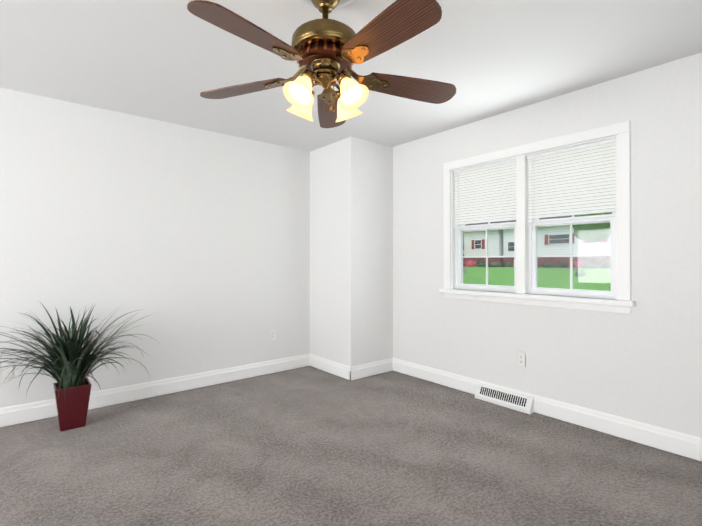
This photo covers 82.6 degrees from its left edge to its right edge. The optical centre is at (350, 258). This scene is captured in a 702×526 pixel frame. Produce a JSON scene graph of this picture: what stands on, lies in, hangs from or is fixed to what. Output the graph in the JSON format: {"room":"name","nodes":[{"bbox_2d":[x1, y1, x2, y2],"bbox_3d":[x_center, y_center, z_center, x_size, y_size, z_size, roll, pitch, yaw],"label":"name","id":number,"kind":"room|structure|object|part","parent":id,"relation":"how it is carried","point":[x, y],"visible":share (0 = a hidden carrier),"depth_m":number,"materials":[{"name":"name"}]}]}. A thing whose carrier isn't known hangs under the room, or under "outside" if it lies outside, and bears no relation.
{"room":"empty bedroom","nodes":[
{"label":"empty bedroom","id":0,"kind":"room"},
{"bbox_2d":[0,88,309,427],"bbox_3d":[-2.697,0.049,2.819,7.145,2.560,0.160,0,0,-40],"label":"wall","id":1,"kind":"structure","parent":0,"point":[196,241],"depth_m":3.47,"materials":[{"name":"paint"}]},
{"bbox_2d":[1,361,12,377],"bbox_3d":[-2.484,0.799,2.882,0.070,0.115,0.008,0,0,-40],"label":"electrical outlet","id":2,"kind":"object","parent":1,"relation":"attached to","point":[5,372],"visible":0.85,"depth_m":2.88,"materials":[{"name":"white plastic"}]},
{"bbox_2d":[0,354,309,426],"bbox_3d":[-2.869,1.133,2.557,6.234,0.131,0.016,0,0,-40],"label":"baseboard","id":3,"kind":"structure","parent":1,"relation":"attached to","point":[17,414],"depth_m":3.50,"materials":[{"name":"white wood"}]},
{"bbox_2d":[270,330,275,340],"bbox_3d":[-0.833,0.811,4.244,0.070,0.115,0.008,0,0,-40],"label":"electrical outlet","id":4,"kind":"object","parent":1,"relation":"attached to","point":[272,335],"visible":1,"depth_m":4.24,"materials":[{"name":"white plastic"}]},
{"bbox_2d":[0,366,701,525],"bbox_3d":[-0.653,1.257,0.335,6.825,0.120,6.263,0,0,-40],"label":"floor","id":5,"kind":"structure","parent":0,"point":[307,446],"depth_m":2.34,"materials":[{"name":"grey carpet"}]},
{"bbox_2d":[0,302,158,431],"bbox_3d":[-1.920,0.760,2.701,1.252,0.897,0.937,0,0,-40],"label":"plant","id":6,"kind":"object","parent":5,"relation":"on","point":[70,365],"visible":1,"depth_m":2.82,"materials":[{"name":"green plant"}]},
{"bbox_3d":[-2.022,1.057,2.894,0.213,0.305,0.213,0,0,-40],"label":"pot","id":7,"kind":"part","parent":6,"relation":"part of","materials":[{"name":"red ceramic"}]},
{"bbox_2d":[0,0,701,151],"bbox_3d":[-0.653,-1.303,0.348,7.145,0.120,6.583,0,0,-40],"label":"ceiling","id":8,"kind":"structure","parent":0,"point":[169,61],"depth_m":2.44,"materials":[{"name":"paint"}]},
{"bbox_2d":[187,0,455,127],"bbox_3d":[-0.098,-0.937,1.751,1.252,0.599,1.223,0,0,-40],"label":"ceiling fan","id":9,"kind":"object","parent":8,"relation":"hanging from","point":[325,52],"visible":1,"depth_m":1.69,"materials":[{"name":"wood"}]},
{"bbox_3d":[-0.517,-0.819,1.926,0.462,0.007,0.156,-2,11,19],"label":"blade","id":10,"kind":"part","parent":9,"relation":"part of","materials":[{"name":"brown wood"}]},
{"bbox_3d":[-0.368,-0.822,1.451,0.156,0.007,0.462,15,10,35],"label":"blade","id":11,"kind":"part","parent":9,"relation":"part of","materials":[{"name":"brown wood"}]},
{"bbox_3d":[-0.204,-0.724,1.682,0.138,0.100,0.138,0,-30,39],"label":"lamp shade","id":12,"kind":"part","parent":9,"relation":"part of","materials":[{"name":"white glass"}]},
{"bbox_3d":[-0.223,-0.723,1.880,0.138,0.100,0.138,37,22,34],"label":"lamp shade","id":13,"kind":"part","parent":9,"relation":"part of","materials":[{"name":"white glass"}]},
{"bbox_2d":[300,70,314,83],"bbox_3d":[-0.185,-0.776,1.706,0.060,0.032,0.060,0,-30,39],"label":"socket","id":14,"kind":"object","parent":9,"relation":"attached to","point":[308,74],"depth_m":1.68,"materials":[{"name":"gold metal"}]},
{"bbox_3d":[-0.115,-0.977,1.792,0.296,0.128,0.296,0,0,-40],"label":"motor","id":15,"kind":"part","parent":9,"relation":"part of","materials":[{"name":"gold metal"}]},
{"bbox_3d":[-0.115,-0.891,1.792,0.242,0.045,0.242,0,0,-40],"label":"crown","id":16,"kind":"part","parent":9,"relation":"part of","materials":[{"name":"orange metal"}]},
{"bbox_3d":[-0.111,-0.818,2.215,0.156,0.007,0.462,-12,-2,0],"label":"blade","id":17,"kind":"part","parent":9,"relation":"part of","materials":[{"name":"brown wood"}]},
{"bbox_2d":[335,91,340,98],"bbox_3d":[-0.045,-0.775,1.876,0.060,0.032,0.060,0,30,39],"label":"socket","id":18,"kind":"object","parent":9,"relation":"attached to","point":[337,94],"depth_m":1.86,"materials":[{"name":"gold metal"}]},
{"bbox_2d":[337,71,350,85],"bbox_3d":[-0.030,-0.776,1.721,0.060,0.032,0.060,-37,-23,33],"label":"socket","id":19,"kind":"object","parent":9,"relation":"attached to","point":[344,75],"depth_m":1.70,"materials":[{"name":"gold metal"}]},
{"bbox_3d":[-0.026,-0.723,1.899,0.138,0.100,0.138,0,30,39],"label":"lamp shade","id":20,"kind":"part","parent":9,"relation":"part of","materials":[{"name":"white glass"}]},
{"bbox_3d":[-0.007,-0.724,1.702,0.138,0.100,0.138,-37,-23,33],"label":"lamp shade","id":21,"kind":"part","parent":9,"relation":"part of","materials":[{"name":"white glass"}]},
{"label":"blade","id":22,"kind":"part","parent":9,"relation":"part of","materials":[{"name":"brown wood"}]},
{"bbox_3d":[0.289,-0.819,1.918,0.462,0.007,0.156,2,-13,-17],"label":"blade","id":23,"kind":"part","parent":9,"relation":"part of","materials":[{"name":"brown wood"}]},
{"bbox_2d":[310,136,392,380],"bbox_3d":[-0.007,-0.003,4.456,0.591,2.440,0.739,0,0,-40],"label":"column","id":24,"kind":"structure","parent":0,"point":[351,251],"depth_m":4.19,"materials":[{"name":"paint"}]},
{"bbox_2d":[309,354,351,379],"bbox_3d":[-0.236,1.141,4.251,0.016,0.131,0.755,0,0,-40],"label":"baseboard","id":25,"kind":"structure","parent":24,"relation":"attached to","point":[333,367],"depth_m":4.21,"materials":[{"name":"white wood"}]},
{"bbox_2d":[350,358,392,379],"bbox_3d":[0.227,1.141,4.154,0.607,0.131,0.016,0,0,-40],"label":"baseboard","id":26,"kind":"structure","parent":24,"relation":"attached to","point":[370,369],"depth_m":4.13,"materials":[{"name":"white wood"}]},
{"bbox_2d":[393,52,701,461],"bbox_3d":[2.041,0.048,2.564,0.160,2.560,6.263,0,0,-40],"label":"wall","id":27,"kind":"structure","parent":0,"point":[642,362],"depth_m":2.80,"materials":[{"name":"paint"}]},
{"bbox_2d":[475,382,533,413],"bbox_3d":[1.264,1.149,3.316,0.075,0.122,0.490,0,0,-40],"label":"air vent","id":28,"kind":"object","parent":27,"relation":"in","point":[523,403],"visible":1,"depth_m":3.28,"materials":[{"name":"white metal"}]},
{"bbox_2d":[517,351,525,366],"bbox_3d":[1.379,0.811,3.230,0.008,0.115,0.070,0,0,-40],"label":"electrical outlet","id":29,"kind":"object","parent":27,"relation":"attached to","point":[521,358],"visible":1,"depth_m":3.23,"materials":[{"name":"white plastic"}]},
{"bbox_2d":[444,121,630,300],"bbox_3d":[1.427,-0.318,3.279,0.160,1.198,1.515,0,0,-40],"label":"window","id":30,"kind":"structure","parent":27,"relation":"in","point":[577,182],"depth_m":3.14,"materials":[{"name":"white"}]},
{"bbox_3d":[0.914,-0.278,3.789,0.020,1.122,0.075,0,0,-40],"label":"casing","id":31,"kind":"part","parent":30,"relation":"part of","materials":[{"name":"white wood"}]},
{"bbox_3d":[1.177,-0.299,3.531,0.022,0.016,0.621,0,0,-40],"label":"window blind bottom rail","id":32,"kind":"part","parent":30,"relation":"part of","materials":[{"name":"white plastic"}]},
{"bbox_2d":[454,159,515,173],"bbox_3d":[1.177,-0.814,3.534,0.028,0.027,0.621,0,0,-40],"label":"blind headrail","id":33,"kind":"object","parent":30,"relation":"attached to","point":[486,166],"visible":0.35,"depth_m":3.51,"materials":[{"name":"white plastic"}]},
{"bbox_2d":[457,174,457,234],"bbox_3d":[0.995,-0.507,3.720,0.008,0.575,0.007,0,0,-40],"label":"blind wand","id":34,"kind":"object","parent":33,"relation":"hanging from","point":[457,204],"visible":1,"depth_m":3.72,"materials":[{"name":"white plastic"}]},
{"bbox_3d":[1.228,-0.279,3.574,0.090,1.122,0.633,0,0,-40],"label":"frame","id":35,"kind":"part","parent":30,"relation":"part of","materials":[{"name":"white plastic"}]},
{"bbox_3d":[1.213,-0.019,3.560,0.030,0.558,0.589,0,0,-40],"label":"lower window sash","id":36,"kind":"part","parent":30,"relation":"part of","materials":[{"name":"white plastic"}]},
{"bbox_3d":[1.240,-0.538,3.585,0.030,0.560,0.589,0,0,-40],"label":"upper window sash","id":37,"kind":"part","parent":30,"relation":"part of","materials":[{"name":"white wood"}]},
{"bbox_3d":[1.213,-0.019,3.560,0.004,0.498,0.529,0,0,-40],"label":"sash glass","id":38,"kind":"part","parent":30,"relation":"part of","materials":[{"name":"clear glass"}]},
{"bbox_3d":[1.399,-0.836,3.259,0.050,0.012,1.341,0,0,-40],"label":"top window jamb","id":39,"kind":"part","parent":30,"relation":"part of","materials":[{"name":"white wood"}]},
{"bbox_3d":[1.373,-0.879,3.237,0.020,0.075,1.515,0,0,-40],"label":"casing","id":40,"kind":"part","parent":30,"relation":"part of","materials":[{"name":"white wood"}]},
{"bbox_3d":[1.627,-0.301,2.985,0.022,0.016,0.621,0,0,-40],"label":"window blind bottom rail","id":41,"kind":"part","parent":30,"relation":"part of","materials":[{"name":"white plastic"}]},
{"bbox_2d":[527,138,615,159],"bbox_3d":[1.627,-0.816,2.988,0.028,0.027,0.621,0,0,-40],"label":"blind headrail","id":42,"kind":"object","parent":30,"relation":"attached to","point":[612,140],"visible":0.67,"depth_m":2.95,"materials":[{"name":"white plastic"}]},
{"bbox_2d":[532,159,532,230],"bbox_3d":[1.445,-0.509,3.174,0.008,0.575,0.007,0,0,-40],"label":"blind wand","id":43,"kind":"object","parent":42,"relation":"hanging from","point":[532,194],"visible":0.97,"depth_m":3.17,"materials":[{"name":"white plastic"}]},
{"bbox_3d":[1.679,-0.281,3.028,0.090,1.122,0.633,0,0,-40],"label":"frame","id":44,"kind":"part","parent":30,"relation":"part of","materials":[{"name":"white plastic"}]},
{"bbox_3d":[1.663,-0.021,3.014,0.004,0.498,0.529,0,0,-40],"label":"sash glass","id":45,"kind":"part","parent":30,"relation":"part of","materials":[{"name":"clear glass"}]},
{"bbox_3d":[1.663,-0.021,3.014,0.030,0.558,0.589,0,0,-40],"label":"lower window sash","id":46,"kind":"part","parent":30,"relation":"part of","materials":[{"name":"white plastic"}]},
{"bbox_3d":[1.690,-0.540,3.039,0.030,0.560,0.589,0,0,-40],"label":"upper window sash","id":47,"kind":"part","parent":30,"relation":"part of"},
{"bbox_3d":[1.831,-0.283,2.679,0.020,1.122,0.075,0,0,-40],"label":"casing","id":48,"kind":"part","parent":30,"relation":"part of","materials":[{"name":"white wood"}]},
{"bbox_2d":[439,288,635,306],"bbox_3d":[1.378,0.299,3.236,0.105,0.037,1.565,0,0,-40],"label":"window sill","id":49,"kind":"structure","parent":27,"relation":"attached to","point":[589,300],"depth_m":3.04,"materials":[{"name":"white wood"}]},
{"bbox_2d":[444,293,630,313],"bbox_3d":[1.376,0.343,3.234,0.012,0.050,1.515,0,0,-40],"label":"apron","id":50,"kind":"object","parent":27,"relation":"attached to","point":[602,308],"visible":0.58,"depth_m":3.08,"materials":[{"name":"white wood"}]},
{"bbox_2d":[393,358,701,460],"bbox_3d":[2.208,1.131,2.217,0.016,0.131,5.524,0,0,-40],"label":"baseboard","id":51,"kind":"structure","parent":27,"relation":"attached to","point":[686,445],"depth_m":2.83,"materials":[{"name":"white wood"}]},
{"label":"outside","id":52,"kind":"structure","parent":0,"visible":0},
{"bbox_2d":[463,267,610,290],"bbox_3d":[31.773,1.453,58.285,116.595,0.950,170.000,0,0,-40],"label":"lawn","id":53,"kind":"structure","parent":52,"point":[479,278],"depth_m":25.49,"materials":[{"name":"green plant"}]},
{"bbox_2d":[463,260,476,266],"bbox_3d":[14.309,0.749,48.117,1.378,1.327,1.593,0,0,-40],"label":"shrub","id":54,"kind":"object","parent":53,"relation":"on","point":[469,264],"depth_m":47.67,"materials":[{"name":"red plant"}]},
{"bbox_2d":[476,260,485,266],"bbox_3d":[15.298,0.779,46.859,1.298,1.234,1.471,0,0,-40],"label":"shrub","id":55,"kind":"object","parent":53,"relation":"on","point":[483,264],"depth_m":46.33,"materials":[{"name":"green plant"}]},
{"bbox_2d":[464,257,502,266],"bbox_3d":[18.808,0.642,50.900,8.100,1.800,4.800,0,0,-40],"label":"brick","id":56,"kind":"object","parent":53,"relation":"on","point":[492,259],"depth_m":47.40,"materials":[{"name":"red brick"}]},
{"bbox_2d":[464,230,502,255],"bbox_3d":[18.808,-1.908,50.913,8.000,3.300,4.700,0,0,-40],"label":"house siding","id":57,"kind":"object","parent":56,"relation":"on","point":[481,235],"depth_m":47.87,"materials":[{"name":"white"}]},
{"bbox_2d":[475,240,480,248],"bbox_3d":[15.492,-1.769,48.630,0.060,1.000,0.850,0,0,-40],"label":"windows","id":58,"kind":"structure","parent":57,"relation":"attached to","point":[477,242],"depth_m":48.66,"materials":[{"name":"grey glass"}]},
{"bbox_2d":[472,239,484,248],"bbox_3d":[15.485,-1.769,48.624,0.080,1.140,1.790,0,0,-40],"label":"shutters","id":59,"kind":"object","parent":58,"relation":"attached to","point":[483,244],"depth_m":48.12,"materials":[{"name":"red"}]},
{"bbox_2d":[465,221,506,225],"bbox_3d":[18.808,-4.678,50.926,9.000,2.240,5.700,0,0,-40],"label":"house roof","id":60,"kind":"structure","parent":57,"relation":"on","point":[487,223],"depth_m":48.83,"materials":[{"name":"grey"}]},
{"bbox_2d":[489,262,500,266],"bbox_3d":[16.331,0.747,45.509,1.419,0.916,1.359,0,0,-40],"label":"shrub","id":61,"kind":"object","parent":53,"relation":"on","point":[496,263],"depth_m":45.12,"materials":[{"name":"green plant"}]},
{"bbox_2d":[502,261,511,266],"bbox_3d":[17.398,0.776,44.285,1.165,1.073,1.307,0,0,-40],"label":"shrub","id":62,"kind":"object","parent":53,"relation":"on","point":[507,264],"depth_m":43.91,"materials":[{"name":"green plant"}]},
{"bbox_2d":[542,262,554,267],"bbox_3d":[20.225,0.741,40.874,1.036,0.933,1.093,0,0,-40],"label":"shrub","id":63,"kind":"object","parent":53,"relation":"on","point":[547,264],"depth_m":40.53,"materials":[{"name":"green plant"}]},
{"bbox_2d":[503,257,609,267],"bbox_3d":[24.376,0.610,44.150,8.100,1.800,11.700,0,0,-40],"label":"brick foundation","id":64,"kind":"object","parent":53,"relation":"on","point":[598,260],"depth_m":41.16,"materials":[{"name":"red brick"}]},
{"bbox_2d":[503,225,609,255],"bbox_3d":[24.349,-1.940,44.140,8.070,3.300,11.600,0,0,-40],"label":"siding","id":65,"kind":"object","parent":64,"relation":"on","point":[563,250],"depth_m":41.29,"materials":[{"name":"white plastic"}]},
{"bbox_2d":[508,215,571,221],"bbox_3d":[24.376,-4.710,44.176,9.000,2.240,12.600,0,0,-40],"label":"house roof","id":66,"kind":"structure","parent":65,"relation":"on","point":[547,218],"depth_m":42.98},
{"bbox_2d":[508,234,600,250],"bbox_3d":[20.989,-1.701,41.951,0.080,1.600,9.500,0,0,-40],"label":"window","id":67,"kind":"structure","parent":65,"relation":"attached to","point":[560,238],"depth_m":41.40,"materials":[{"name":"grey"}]},
{"bbox_2d":[545,233,606,244],"bbox_3d":[22.453,-2.060,40.178,0.080,1.040,5.840,0,0,-40],"label":"shutters","id":68,"kind":"object","parent":67,"relation":"attached to","point":[586,241],"depth_m":40.18,"materials":[{"name":"red"}]},
{"bbox_3d":[21.526,-2.054,41.293,0.090,1.040,2.140,0,0,-40],"label":"window trim of the house","id":69,"kind":"part","parent":65,"relation":"part of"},
{"bbox_2d":[556,261,567,267],"bbox_3d":[21.125,0.724,39.925,1.350,1.049,1.217,0,0,-40],"label":"shrub","id":70,"kind":"object","parent":53,"relation":"on","point":[562,266],"depth_m":39.45,"materials":[{"name":"green plant"}]},
{"bbox_2d":[567,261,582,267],"bbox_3d":[21.827,0.795,38.912,1.391,1.122,1.428,0,0,-40],"label":"shrub","id":71,"kind":"object","parent":53,"relation":"on","point":[578,264],"depth_m":38.35,"materials":[{"name":"plant"}]},
{"bbox_2d":[574,269,585,276],"bbox_3d":[14.831,0.927,25.850,0.607,0.590,0.622,0,0,-40],"label":"shrub","id":72,"kind":"object","parent":53,"relation":"on","point":[579,272],"depth_m":25.67,"materials":[{"name":"plant"}]},
{"bbox_2d":[582,261,597,267],"bbox_3d":[22.733,0.707,37.945,1.452,1.106,1.402,0,0,-40],"label":"shrub","id":73,"kind":"object","parent":53,"relation":"on","point":[589,264],"depth_m":37.49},
{"bbox_2d":[598,260,609,268],"bbox_3d":[23.522,0.751,36.714,1.561,1.400,1.687,0,0,-40],"label":"shrub","id":74,"kind":"object","parent":53,"relation":"on","point":[606,264],"depth_m":36.39,"materials":[{"name":"green plant"}]},
{"bbox_3d":[21.776,-1.439,33.200,0.480,5.113,2.656,0,0,-40],"label":"trunk","id":75,"kind":"object","parent":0,"visible":0},
{"bbox_2d":[572,215,609,239],"bbox_3d":[21.032,-3.128,34.685,4.144,3.031,3.614,0,0,-40],"label":"foliage","id":76,"kind":"object","parent":75,"relation":"attached to","point":[583,234],"depth_m":34.25,"materials":[{"name":"plant"}]},
{"bbox_2d":[583,212,611,237],"bbox_3d":[21.811,-4.063,33.285,5.358,4.480,5.455,0,0,-40],"label":"tree","id":77,"kind":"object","parent":75,"relation":"attached to","point":[603,227],"depth_m":32.28,"materials":[{"name":"green plant"}]}
]}

